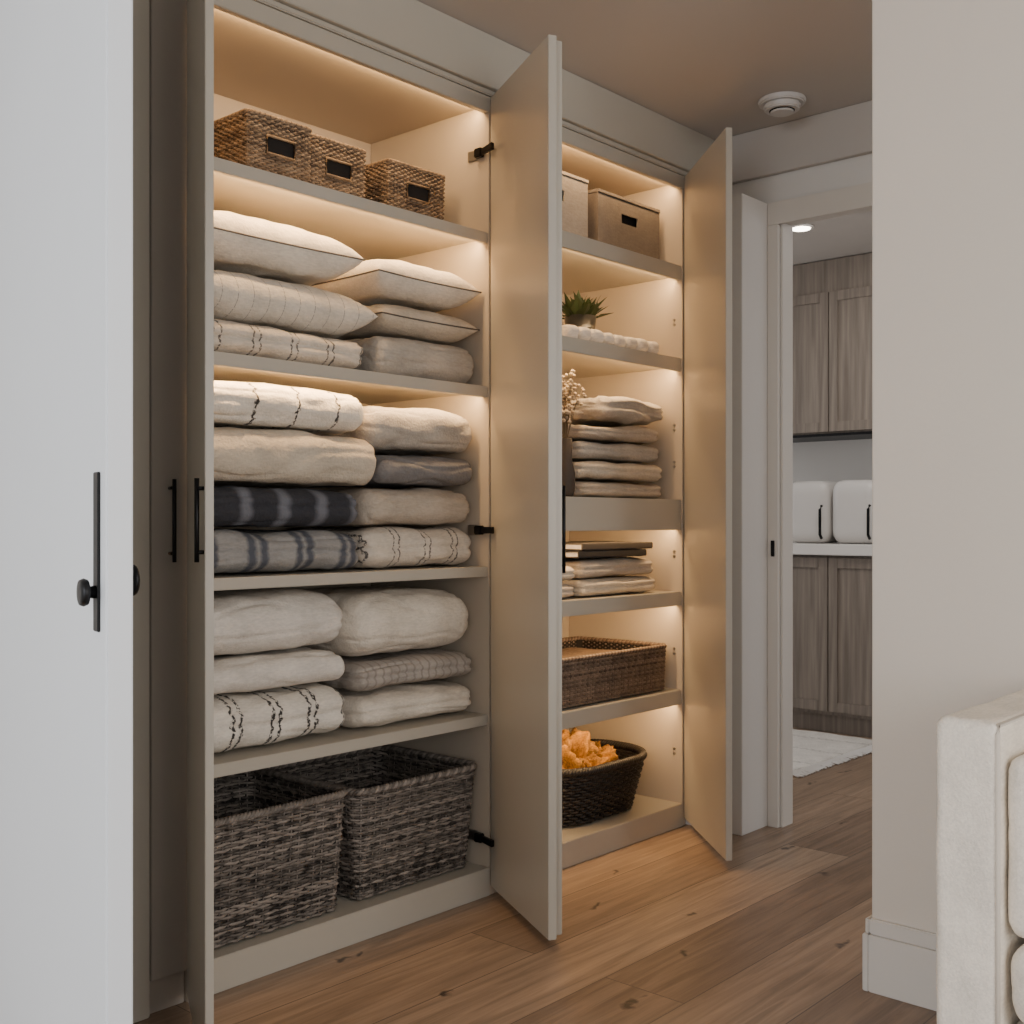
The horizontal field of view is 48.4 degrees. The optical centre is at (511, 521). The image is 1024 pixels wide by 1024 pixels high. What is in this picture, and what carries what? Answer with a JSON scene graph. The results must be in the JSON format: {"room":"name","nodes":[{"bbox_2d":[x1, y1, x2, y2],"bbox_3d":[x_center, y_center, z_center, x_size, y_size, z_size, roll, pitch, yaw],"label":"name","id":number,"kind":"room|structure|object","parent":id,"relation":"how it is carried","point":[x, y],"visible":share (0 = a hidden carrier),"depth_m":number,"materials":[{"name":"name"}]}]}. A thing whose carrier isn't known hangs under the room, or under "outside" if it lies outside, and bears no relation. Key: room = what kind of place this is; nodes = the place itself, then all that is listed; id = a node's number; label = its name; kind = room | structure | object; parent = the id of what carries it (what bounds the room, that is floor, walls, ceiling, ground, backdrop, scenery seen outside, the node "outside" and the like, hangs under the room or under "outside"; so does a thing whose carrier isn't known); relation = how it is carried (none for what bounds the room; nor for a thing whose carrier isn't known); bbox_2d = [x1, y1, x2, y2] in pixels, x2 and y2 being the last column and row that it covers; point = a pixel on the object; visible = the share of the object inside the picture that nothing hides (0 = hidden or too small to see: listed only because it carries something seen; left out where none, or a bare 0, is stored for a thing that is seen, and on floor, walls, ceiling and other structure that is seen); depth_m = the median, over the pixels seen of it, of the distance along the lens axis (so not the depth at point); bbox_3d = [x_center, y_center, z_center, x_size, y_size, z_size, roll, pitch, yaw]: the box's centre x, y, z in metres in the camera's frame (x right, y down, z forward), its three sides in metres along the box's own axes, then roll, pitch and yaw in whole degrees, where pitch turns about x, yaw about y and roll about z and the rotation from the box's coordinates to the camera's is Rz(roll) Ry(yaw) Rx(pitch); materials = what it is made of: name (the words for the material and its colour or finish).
{"room":"home hallway","nodes":[
{"label":"home hallway","id":0,"kind":"room"},
{"bbox_2d":[133,727,936,1023],"bbox_3d":[0.937,1.190,2.248,7.600,0.080,9.800,0,0,42],"label":"floor","id":1,"kind":"structure","parent":0,"point":[662,928],"depth_m":3.04,"materials":[{"name":"brown wood"}]},
{"bbox_2d":[133,0,186,1022],"bbox_3d":[-1.157,-0.100,2.674,0.590,2.500,0.574,0,0,42],"label":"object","id":2,"kind":"object","parent":1,"relation":"on","point":[159,26],"visible":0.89,"depth_m":2.66,"materials":[{"name":"beige paint"}]},
{"bbox_2d":[184,0,556,1023],"bbox_3d":[-0.542,-0.100,3.068,1.022,2.500,1.329,0,0,42],"label":"linen cabinet","id":3,"kind":"object","parent":1,"relation":"on","point":[497,232],"visible":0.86,"depth_m":3.19,"materials":[{"name":"paint"}]},
{"bbox_2d":[214,108,311,182],"bbox_3d":[-0.715,-0.985,3.109,0.284,0.174,0.221,0,0,42],"label":"seagrass basket","id":4,"kind":"object","parent":3,"relation":"on","point":[250,137],"visible":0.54,"depth_m":3.00,"materials":[{"name":"brown wicker"}]},
{"bbox_2d":[214,682,344,752],"bbox_3d":[-0.770,0.518,3.118,0.459,0.148,0.503,0,0,42],"label":"folded blanket","id":5,"kind":"object","parent":3,"relation":"on","point":[273,715],"visible":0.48,"depth_m":2.98,"materials":[{"name":"white fabric"}]},
{"bbox_2d":[214,647,344,694],"bbox_3d":[-0.778,0.396,3.111,0.467,0.095,0.498,0,0,42],"label":"folded blanket","id":6,"kind":"object","parent":5,"relation":"on","point":[249,672],"visible":0.45,"depth_m":2.98,"materials":[{"name":"white fabric"}]},
{"bbox_2d":[214,587,342,655],"bbox_3d":[-0.771,0.265,3.121,0.457,0.165,0.510,0,0,42],"label":"folded blanket","id":7,"kind":"object","parent":6,"relation":"on","point":[246,621],"visible":0.56,"depth_m":2.98,"materials":[{"name":"white fabric"}]},
{"bbox_2d":[214,768,346,948],"bbox_3d":[-0.771,0.894,3.087,0.478,0.332,0.498,0,0,42],"label":"basket","id":8,"kind":"object","parent":3,"relation":"on","point":[277,834],"visible":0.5,"depth_m":2.97,"materials":[{"name":"wicker"}]},
{"bbox_2d":[214,529,357,572],"bbox_3d":[-0.758,0.076,3.133,0.458,0.120,0.542,0,0,42],"label":"folded blanket","id":9,"kind":"object","parent":3,"relation":"on","point":[235,550],"visible":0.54,"depth_m":2.99,"materials":[{"name":"grey fabric"}]},
{"bbox_2d":[214,486,357,526],"bbox_3d":[-0.759,-0.042,3.130,0.458,0.114,0.541,0,0,42],"label":"folded blanket","id":10,"kind":"object","parent":9,"relation":"on","point":[234,506],"visible":0.59,"depth_m":2.99,"materials":[{"name":"black fabric"}]},
{"bbox_2d":[214,427,375,488],"bbox_3d":[-0.738,-0.174,3.146,0.474,0.148,0.598,0,0,42],"label":"folded blanket","id":11,"kind":"object","parent":10,"relation":"on","point":[268,458],"visible":0.59,"depth_m":3.00,"materials":[{"name":"beige fabric"}]},
{"bbox_2d":[214,380,363,434],"bbox_3d":[-0.754,-0.310,3.137,0.464,0.122,0.554,0,0,42],"label":"folded blanket","id":12,"kind":"object","parent":11,"relation":"on","point":[243,405],"visible":0.55,"depth_m":3.00,"materials":[{"name":"white fabric"}]},
{"bbox_2d":[214,319,362,368],"bbox_3d":[-0.751,-0.470,3.139,0.455,0.100,0.554,0,0,42],"label":"folded blanket","id":13,"kind":"object","parent":3,"relation":"on","point":[229,336],"visible":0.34,"depth_m":2.98,"materials":[{"name":"beige fabric"}]},
{"bbox_2d":[214,270,377,338],"bbox_3d":[-0.745,-0.594,3.158,0.460,0.145,0.585,0,0,41],"label":"throw pillow","id":14,"kind":"object","parent":13,"relation":"on","point":[243,298],"visible":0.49,"depth_m":3.02,"materials":[{"name":"fabric"}]},
{"bbox_2d":[214,210,365,285],"bbox_3d":[-0.758,-0.742,3.136,0.455,0.150,0.540,0,0,43],"label":"throw pillow","id":15,"kind":"object","parent":14,"relation":"on","point":[257,247],"visible":0.52,"depth_m":3.01,"materials":[{"name":"beige fabric"}]},
{"bbox_2d":[214,366,456,403],"bbox_3d":[-0.627,-0.409,3.312,0.530,0.018,1.032,0,0,42],"label":"shelf","id":16,"kind":"object","parent":3,"relation":"attached to","point":[369,387],"depth_m":3.25,"materials":[{"name":"beige paint"}]},
{"bbox_2d":[309,133,366,197],"bbox_3d":[-0.590,-0.985,3.294,0.284,0.174,0.219,0,0,42],"label":"seagrass basket","id":17,"kind":"object","parent":3,"relation":"on","point":[335,165],"visible":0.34,"depth_m":3.20,"materials":[{"name":"brown wicker"}]},
{"bbox_2d":[214,172,473,259],"bbox_3d":[-0.627,-0.884,3.312,0.530,0.018,1.032,0,0,42],"label":"shelf","id":18,"kind":"object","parent":3,"relation":"attached to","point":[373,229],"depth_m":3.26,"materials":[{"name":"beige paint"}]},
{"bbox_2d":[214,711,487,777],"bbox_3d":[-0.621,0.610,3.307,0.546,0.032,1.032,0,0,42],"label":"shelf","id":19,"kind":"object","parent":3,"relation":"attached to","point":[340,740],"depth_m":3.12,"materials":[{"name":"beige paint"}]},
{"bbox_2d":[214,565,487,590],"bbox_3d":[-0.621,0.153,3.307,0.546,0.030,1.032,0,0,42],"label":"shelf","id":20,"kind":"object","parent":3,"relation":"attached to","point":[458,573],"depth_m":3.13,"materials":[{"name":"beige paint"}]},
{"bbox_2d":[267,744,476,899],"bbox_3d":[-0.435,0.899,3.474,0.483,0.322,0.513,0,0,42],"label":"basket","id":21,"kind":"object","parent":3,"relation":"on","point":[406,821],"visible":0.61,"depth_m":3.35,"materials":[{"name":"grey wicker"}]},
{"bbox_2d":[296,526,470,567],"bbox_3d":[-0.425,0.074,3.514,0.445,0.123,0.451,0,0,42],"label":"folded blanket","id":22,"kind":"object","parent":3,"relation":"on","point":[385,546],"visible":0.67,"depth_m":3.35,"materials":[{"name":"beige fabric"}]},
{"bbox_2d":[327,488,468,525],"bbox_3d":[-0.424,-0.046,3.514,0.450,0.116,0.444,0,0,42],"label":"folded blanket","id":23,"kind":"object","parent":22,"relation":"on","point":[414,506],"visible":0.7,"depth_m":3.34,"materials":[{"name":"beige fabric"}]},
{"bbox_2d":[302,455,471,488],"bbox_3d":[-0.405,-0.155,3.527,0.463,0.100,0.394,0,0,42],"label":"folded blanket","id":24,"kind":"object","parent":23,"relation":"on","point":[391,471],"visible":0.55,"depth_m":3.38,"materials":[{"name":"grey fabric"}]},
{"bbox_2d":[319,406,471,455],"bbox_3d":[-0.418,-0.275,3.511,0.461,0.138,0.437,0,0,42],"label":"folded blanket","id":25,"kind":"object","parent":24,"relation":"on","point":[390,431],"visible":0.63,"depth_m":3.35,"materials":[{"name":"grey fabric"}]},
{"bbox_2d":[334,680,470,727],"bbox_3d":[-0.432,0.538,3.496,0.456,0.108,0.481,0,0,42],"label":"folded blanket","id":26,"kind":"object","parent":3,"relation":"on","point":[387,704],"visible":0.49,"depth_m":3.32,"materials":[{"name":"beige fabric"}]},
{"bbox_2d":[313,648,471,690],"bbox_3d":[-0.434,0.437,3.496,0.453,0.092,0.476,0,0,42],"label":"folded blanket","id":27,"kind":"object","parent":26,"relation":"on","point":[377,670],"visible":0.59,"depth_m":3.33,"materials":[{"name":"beige fabric"}]},
{"bbox_2d":[301,586,467,655],"bbox_3d":[-0.437,0.295,3.491,0.465,0.190,0.494,0,0,42],"label":"folded blanket","id":28,"kind":"object","parent":27,"relation":"on","point":[376,619],"visible":0.65,"depth_m":3.31,"materials":[{"name":"beige fabric"}]},
{"bbox_2d":[364,158,444,219],"bbox_3d":[-0.385,-0.985,3.523,0.284,0.174,0.244,0,0,42],"label":"seagrass basket","id":29,"kind":"object","parent":3,"relation":"on","point":[389,181],"visible":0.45,"depth_m":3.40,"materials":[{"name":"brown wicker"}]},
{"bbox_2d":[344,336,473,382],"bbox_3d":[-0.407,-0.485,3.521,0.460,0.130,0.414,0,0,42],"label":"folded blanket","id":30,"kind":"object","parent":3,"relation":"on","point":[397,356],"visible":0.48,"depth_m":3.33,"materials":[{"name":"grey fabric"}]},
{"bbox_2d":[335,304,479,343],"bbox_3d":[-0.406,-0.601,3.522,0.465,0.100,0.405,0,0,42],"label":"throw pillow","id":31,"kind":"object","parent":30,"relation":"on","point":[394,321],"visible":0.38,"depth_m":3.37,"materials":[{"name":"beige fabric"}]},
{"bbox_2d":[312,259,481,312],"bbox_3d":[-0.408,-0.716,3.505,0.465,0.128,0.427,0,0,41],"label":"throw pillow","id":32,"kind":"object","parent":31,"relation":"on","point":[374,281],"visible":0.51,"depth_m":3.34,"materials":[{"name":"beige fabric"}]},
{"bbox_2d":[474,832,483,842],"bbox_3d":[-0.102,0.975,3.517,0.030,0.028,0.020,0,0,42],"label":"hinge","id":33,"kind":"object","parent":3,"relation":"on","point":[478,836],"depth_m":3.51,"materials":[{"name":"black metal"}]},
{"bbox_2d":[474,526,483,534],"bbox_3d":[-0.102,0.025,3.517,0.030,0.028,0.020,0,0,42],"label":"hinge","id":34,"kind":"object","parent":3,"relation":"on","point":[478,530],"depth_m":3.51,"materials":[{"name":"black metal"}]},
{"bbox_2d":[474,147,483,158],"bbox_3d":[-0.102,-1.140,3.517,0.030,0.028,0.020,0,0,42],"label":"hinge","id":35,"kind":"object","parent":3,"relation":"on","point":[478,151],"depth_m":3.51,"materials":[{"name":"black metal"}]},
{"bbox_2d":[494,41,731,934],"bbox_3d":[0.181,-0.100,3.891,1.002,2.500,1.286,0,0,42],"label":"linen cabinet","id":36,"kind":"object","parent":1,"relation":"on","point":[680,300],"visible":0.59,"depth_m":4.16,"materials":[{"name":"paint"}]},
{"bbox_2d":[562,583,573,597],"bbox_3d":[-0.013,0.233,3.938,0.413,0.060,0.259,0,0,42],"label":"folded throw","id":37,"kind":"object","parent":36,"relation":"on","point":[567,590],"visible":0.12,"depth_m":3.87,"materials":[{"name":"beige fabric"}]},
{"bbox_2d":[562,566,574,579],"bbox_3d":[-0.014,0.174,3.939,0.411,0.055,0.258,0,0,42],"label":"folded throw","id":38,"kind":"object","parent":37,"relation":"on","point":[568,575],"visible":0.09,"depth_m":3.87,"materials":[{"name":"beige fabric"}]},
{"bbox_2d":[562,369,586,496],"bbox_3d":[0.176,-0.305,3.932,0.146,0.438,0.225,0,0,42],"label":"vase","id":39,"kind":"object","parent":36,"relation":"on","point":[568,472],"visible":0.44,"depth_m":3.89,"materials":[{"name":"ceramic"}]},
{"bbox_2d":[562,171,588,237],"bbox_3d":[0.019,-1.085,3.967,0.346,0.227,0.366,0,0,42],"label":"storage box","id":40,"kind":"object","parent":36,"relation":"on","point":[574,188],"visible":0.13,"depth_m":3.93,"materials":[{"name":"fabric"}]},
{"bbox_2d":[562,290,611,328],"bbox_3d":[0.251,-0.740,4.275,0.276,0.238,0.186,0,0,42],"label":"potted plant","id":41,"kind":"object","parent":36,"relation":"on","point":[578,312],"visible":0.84,"depth_m":4.23,"materials":[{"name":"green plant"}]},
{"bbox_2d":[562,739,646,826],"bbox_3d":[0.220,0.952,4.177,0.432,0.212,0.612,0,0,42],"label":"basket","id":42,"kind":"object","parent":36,"relation":"on","point":[589,794],"visible":0.44,"depth_m":4.02,"materials":[{"name":"brown wicker"}]},
{"bbox_2d":[562,727,617,768],"bbox_3d":[0.200,0.876,4.158,0.310,0.298,0.436,0,0,42],"label":"napkins","id":43,"kind":"object","parent":42,"relation":"in","point":[578,751],"visible":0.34,"depth_m":4.09,"materials":[{"name":"fabric"}]},
{"bbox_2d":[562,576,654,596],"bbox_3d":[0.241,0.231,4.224,0.414,0.064,0.463,0,0,42],"label":"folded throw","id":44,"kind":"object","parent":36,"relation":"on","point":[602,585],"visible":0.5,"depth_m":4.05,"materials":[{"name":"beige fabric"}]},
{"bbox_2d":[566,556,652,577],"bbox_3d":[0.235,0.162,4.216,0.413,0.072,0.442,0,0,42],"label":"folded throw","id":45,"kind":"object","parent":44,"relation":"on","point":[625,565],"visible":0.46,"depth_m":4.07,"materials":[{"name":"beige fabric"}]},
{"bbox_2d":[566,541,652,557],"bbox_3d":[0.267,0.099,4.161,0.292,0.050,0.440,0,0,42],"label":"stacked books","id":46,"kind":"object","parent":45,"relation":"on","point":[574,549],"visible":0.79,"depth_m":4.03,"materials":[{"name":"black paper"}]},
{"bbox_2d":[562,325,658,353],"bbox_3d":[0.324,-0.648,4.099,0.146,0.055,0.544,0,0,42],"label":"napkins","id":47,"kind":"object","parent":36,"relation":"on","point":[584,333],"visible":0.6,"depth_m":4.02,"materials":[{"name":"white fabric"}]},
{"bbox_2d":[562,351,659,378],"bbox_3d":[0.095,-0.603,4.120,0.530,0.034,1.010,0,0,42],"label":"shelf","id":48,"kind":"object","parent":36,"relation":"attached to","point":[586,364],"depth_m":4.21,"materials":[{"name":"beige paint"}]},
{"bbox_2d":[562,636,666,708],"bbox_3d":[0.137,0.544,4.110,0.443,0.172,0.888,0,0,42],"label":"rattan basket","id":49,"kind":"object","parent":36,"relation":"on","point":[636,667],"visible":0.35,"depth_m":4.07,"materials":[{"name":"brown wicker"}]},
{"bbox_2d":[562,647,616,657],"bbox_3d":[0.138,0.547,4.111,0.366,0.135,0.818,0,0,42],"label":"folded blanket","id":50,"kind":"object","parent":49,"relation":"in","point":[572,651],"visible":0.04,"depth_m":4.26,"materials":[{"name":"beige fabric"}]},
{"bbox_2d":[562,248,667,294],"bbox_3d":[0.095,-0.951,4.120,0.530,0.039,1.010,0,0,42],"label":"shelf","id":51,"kind":"object","parent":36,"relation":"attached to","point":[590,271],"depth_m":4.23,"materials":[{"name":"beige paint"}]},
{"bbox_2d":[573,481,660,498],"bbox_3d":[0.257,-0.117,4.241,0.412,0.062,0.488,0,0,42],"label":"folded throw","id":52,"kind":"object","parent":36,"relation":"on","point":[582,489],"visible":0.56,"depth_m":4.07,"materials":[{"name":"beige fabric"}]},
{"bbox_2d":[573,461,661,482],"bbox_3d":[0.255,-0.184,4.238,0.412,0.070,0.503,0,0,42],"label":"folded throw","id":53,"kind":"object","parent":52,"relation":"on","point":[585,471],"visible":0.55,"depth_m":4.09,"materials":[{"name":"beige fabric"}]},
{"bbox_2d":[572,441,658,463],"bbox_3d":[0.254,-0.255,4.245,0.405,0.070,0.492,0,0,42],"label":"folded throw","id":54,"kind":"object","parent":53,"relation":"on","point":[581,450],"visible":0.52,"depth_m":4.11,"materials":[{"name":"grey fabric"}]},
{"bbox_2d":[562,424,657,444],"bbox_3d":[0.255,-0.324,4.239,0.410,0.065,0.463,0,0,42],"label":"folded throw","id":55,"kind":"object","parent":54,"relation":"on","point":[637,435],"visible":0.54,"depth_m":4.10,"materials":[{"name":"beige fabric"}]},
{"bbox_2d":[567,396,662,426],"bbox_3d":[0.315,-0.407,4.284,0.402,0.100,0.412,0,0,42],"label":"folded throw","id":56,"kind":"object","parent":55,"relation":"on","point":[600,411],"visible":0.62,"depth_m":4.11,"materials":[{"name":"grey fabric"}]},
{"bbox_2d":[562,688,676,711],"bbox_3d":[0.095,0.654,4.120,0.530,0.039,1.010,0,0,42],"label":"shelf","id":57,"kind":"object","parent":36,"relation":"attached to","point":[667,697],"depth_m":4.10,"materials":[{"name":"beige paint"}]},
{"bbox_2d":[562,590,676,600],"bbox_3d":[0.095,0.282,4.120,0.530,0.036,1.010,0,0,42],"label":"shelf","id":58,"kind":"object","parent":36,"relation":"attached to","point":[652,595],"depth_m":4.12,"materials":[{"name":"beige paint"}]},
{"bbox_2d":[588,188,659,258],"bbox_3d":[0.298,-1.077,4.294,0.366,0.212,0.386,0,0,42],"label":"storage box","id":59,"kind":"object","parent":36,"relation":"on","point":[613,219],"visible":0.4,"depth_m":4.14,"materials":[{"name":"fabric"}]},
{"bbox_2d":[793,542,871,737],"bbox_3d":[2.006,0.635,6.295,3.000,1.030,0.620,0,0,42],"label":"base cabinet","id":60,"kind":"object","parent":1,"relation":"on","point":[832,582],"visible":0.2,"depth_m":6.17,"materials":[{"name":"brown wood"}]},
{"bbox_2d":[793,542,871,555],"bbox_3d":[2.006,0.150,6.295,3.000,0.060,0.620,0,0,42],"label":"countertop","id":61,"kind":"structure","parent":60,"relation":"on","point":[839,549],"depth_m":6.13,"materials":[{"name":"stone"}]},
{"bbox_2d":[793,481,837,542],"bbox_3d":[1.729,-0.056,6.480,0.260,0.350,0.313,0,0,42],"label":"bin","id":62,"kind":"object","parent":61,"relation":"on","point":[812,500],"visible":0.66,"depth_m":6.37,"materials":[{"name":"white plastic"}]},
{"bbox_2d":[833,480,871,543],"bbox_3d":[1.936,-0.056,6.295,0.265,0.350,0.313,0,0,42],"label":"bin","id":63,"kind":"object","parent":61,"relation":"on","point":[852,499],"visible":0.62,"depth_m":6.21,"materials":[{"name":"white plastic"}]},
{"bbox_2d":[793,729,871,777],"bbox_3d":[1.236,1.137,5.832,1.075,0.022,1.030,0,0,42],"label":"shag rug","id":64,"kind":"object","parent":1,"relation":"on","point":[813,751],"visible":0.34,"depth_m":5.66,"materials":[{"name":"fabric"}]},
{"bbox_2d":[862,932,870,990],"bbox_3d":[0.913,1.080,2.843,0.016,0.140,0.143,0,0,42],"label":"board","id":65,"kind":"object","parent":1,"relation":"on","point":[865,936],"depth_m":2.79,"materials":[{"name":"beige wood"}]},
{"bbox_2d":[865,915,871,932],"bbox_3d":[0.917,0.991,2.844,0.011,0.037,0.138,0,0,42],"label":"cap","id":66,"kind":"object","parent":65,"relation":"on","point":[867,921],"depth_m":2.79,"materials":[{"name":"white wood"}]},
{"bbox_2d":[869,918,936,1010],"bbox_3d":[2.446,1.061,1.390,4.206,0.178,0.018,0,0,42],"label":"board","id":67,"kind":"object","parent":1,"relation":"on","point":[898,970],"depth_m":2.73,"materials":[{"name":"paint"}]},
{"bbox_2d":[936,690,1023,1023],"bbox_3d":[1.712,0.745,1.564,2.035,0.810,0.648,0,0,42],"label":"sofa","id":68,"kind":"object","parent":1,"relation":"on","point":[980,748],"visible":1,"depth_m":1.96,"materials":[{"name":"fabric"}]},
{"bbox_2d":[1011,944,1023,1022],"bbox_3d":[1.317,0.785,1.797,0.893,0.150,0.457,0,0,42],"label":"seat cushion","id":69,"kind":"object","parent":68,"relation":"on","point":[1017,950],"depth_m":1.92,"materials":[{"name":"fabric"}]},
{"bbox_2d":[417,0,871,265],"bbox_3d":[0.937,-1.530,2.248,7.600,0.080,9.800,0,0,42],"label":"ceiling","id":70,"kind":"structure","parent":0,"point":[704,66],"depth_m":3.61,"materials":[{"name":"paint"}]},
{"bbox_2d":[758,91,805,116],"bbox_3d":[0.953,-1.466,4.017,0.168,0.048,0.168,0,0,42],"label":"smoke detector","id":71,"kind":"object","parent":70,"relation":"attached to","point":[784,103],"visible":1,"depth_m":3.97,"materials":[{"name":"white plastic"}]},
{"bbox_2d":[769,106,794,112],"bbox_3d":[0.953,-1.450,4.017,0.089,0.004,0.089,0,0,42],"label":"vent","id":72,"kind":"object","parent":71,"relation":"attached to","point":[772,109],"depth_m":3.99,"materials":[{"name":"white plastic"}]},
{"bbox_2d":[793,224,813,231],"bbox_3d":[1.460,-1.484,5.750,0.128,0.012,0.128,0,0,42],"label":"recessed light","id":73,"kind":"object","parent":70,"relation":"in","point":[801,227],"visible":0.76,"depth_m":5.72,"materials":[{"name":"white plastic"}]},
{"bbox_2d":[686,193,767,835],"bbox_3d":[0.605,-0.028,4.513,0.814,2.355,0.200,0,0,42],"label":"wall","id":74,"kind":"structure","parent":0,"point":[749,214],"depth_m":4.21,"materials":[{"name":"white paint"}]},
{"bbox_2d":[214,0,714,188],"bbox_3d":[-0.180,-1.376,3.382,0.044,0.227,2.933,0,0,42],"label":"crown molding","id":75,"kind":"structure","parent":74,"relation":"attached to","point":[412,42],"depth_m":3.39,"materials":[{"name":"beige wood"}]},
{"bbox_2d":[732,100,871,184],"bbox_3d":[2.777,-1.399,2.686,5.240,0.179,0.028,0,0,42],"label":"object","id":76,"kind":"structure","parent":74,"relation":"attached to","point":[846,132],"depth_m":4.19,"materials":[{"name":"beige paint"}]},
{"bbox_2d":[767,207,871,827],"bbox_3d":[1.350,0.005,4.026,0.944,2.289,0.099,0,0,42],"label":"door frame","id":77,"kind":"structure","parent":74,"relation":"attached to","point":[773,231],"depth_m":4.29,"materials":[{"name":"paint"}]},
{"bbox_2d":[771,541,773,556],"bbox_3d":[0.981,0.100,4.285,0.014,0.060,0.006,0,0,42],"label":"strike plate","id":78,"kind":"object","parent":77,"relation":"attached to","point":[772,542],"visible":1,"depth_m":4.28,"materials":[{"name":"black metal"}]},
{"bbox_2d":[767,182,871,225],"bbox_3d":[1.343,-1.163,3.977,0.999,0.085,0.017,0,0,42],"label":"trim","id":79,"kind":"structure","parent":74,"relation":"attached to","point":[859,196],"depth_m":4.16,"materials":[{"name":"paint"}]},
{"bbox_2d":[780,153,871,200],"bbox_3d":[1.374,-1.315,4.016,0.905,0.350,0.080,0,0,42],"label":"header","id":80,"kind":"object","parent":74,"relation":"attached to","point":[853,171],"visible":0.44,"depth_m":4.16,"materials":[{"name":"beige paint"}]},
{"bbox_2d":[732,174,780,826],"bbox_3d":[0.107,-0.170,5.149,2.495,2.640,0.080,0,0,42],"label":"pier","id":81,"kind":"object","parent":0,"point":[766,190],"visible":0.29,"depth_m":4.30,"materials":[{"name":"beige paint"}]},
{"bbox_2d":[793,439,871,541],"bbox_3d":[2.372,-0.170,6.478,4.100,2.640,0.100,0,0,42],"label":"wall","id":82,"kind":"structure","parent":0,"point":[835,461],"depth_m":6.81,"materials":[{"name":"white paint"}]},
{"bbox_2d":[793,253,871,442],"bbox_3d":[2.058,-0.985,6.426,3.097,1.000,0.366,0,0,42],"label":"upper cabinet","id":83,"kind":"object","parent":82,"relation":"attached to","point":[832,299],"visible":0.15,"depth_m":6.41,"materials":[{"name":"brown wood"}]},
{"bbox_2d":[872,0,1023,932],"bbox_3d":[2.493,-0.170,1.443,4.206,2.640,0.125,0,0,42],"label":"wall","id":84,"kind":"structure","parent":0,"point":[948,75],"depth_m":2.69,"materials":[{"name":"paint"}]},
{"bbox_3d":[-1.110,-0.100,2.193,0.199,2.500,0.070,0,0,42],"label":"door frame","id":85,"kind":"structure","parent":0,"visible":0},
{"bbox_2d":[0,0,132,1023],"bbox_3d":[-0.751,-0.056,1.836,0.036,2.388,0.800,0,0,-35],"label":"door","id":86,"kind":"structure","parent":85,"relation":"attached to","point":[66,66],"depth_m":1.66,"materials":[{"name":"white wood"}]},
{"bbox_2d":[76,578,96,606],"bbox_3d":[-0.566,0.094,1.522,0.024,0.038,0.038,0,0,-35],"label":"handle","id":87,"kind":"object","parent":86,"relation":"attached to","point":[84,591],"visible":1,"depth_m":1.51,"materials":[{"name":"black metal"}]},
{"bbox_2d":[93,472,99,631],"bbox_3d":[-0.557,0.040,1.527,0.004,0.214,0.022,0,0,-35],"label":"escutcheon","id":88,"kind":"object","parent":86,"relation":"attached to","point":[96,475],"visible":1,"depth_m":1.52,"materials":[{"name":"black metal"}]},
{"bbox_2d":[133,564,139,595],"bbox_3d":[-0.527,0.080,1.566,0.018,0.044,0.044,0,0,-35],"label":"door knob","id":89,"kind":"object","parent":86,"relation":"attached to","point":[136,576],"visible":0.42,"depth_m":1.55,"materials":[{"name":"black metal"}]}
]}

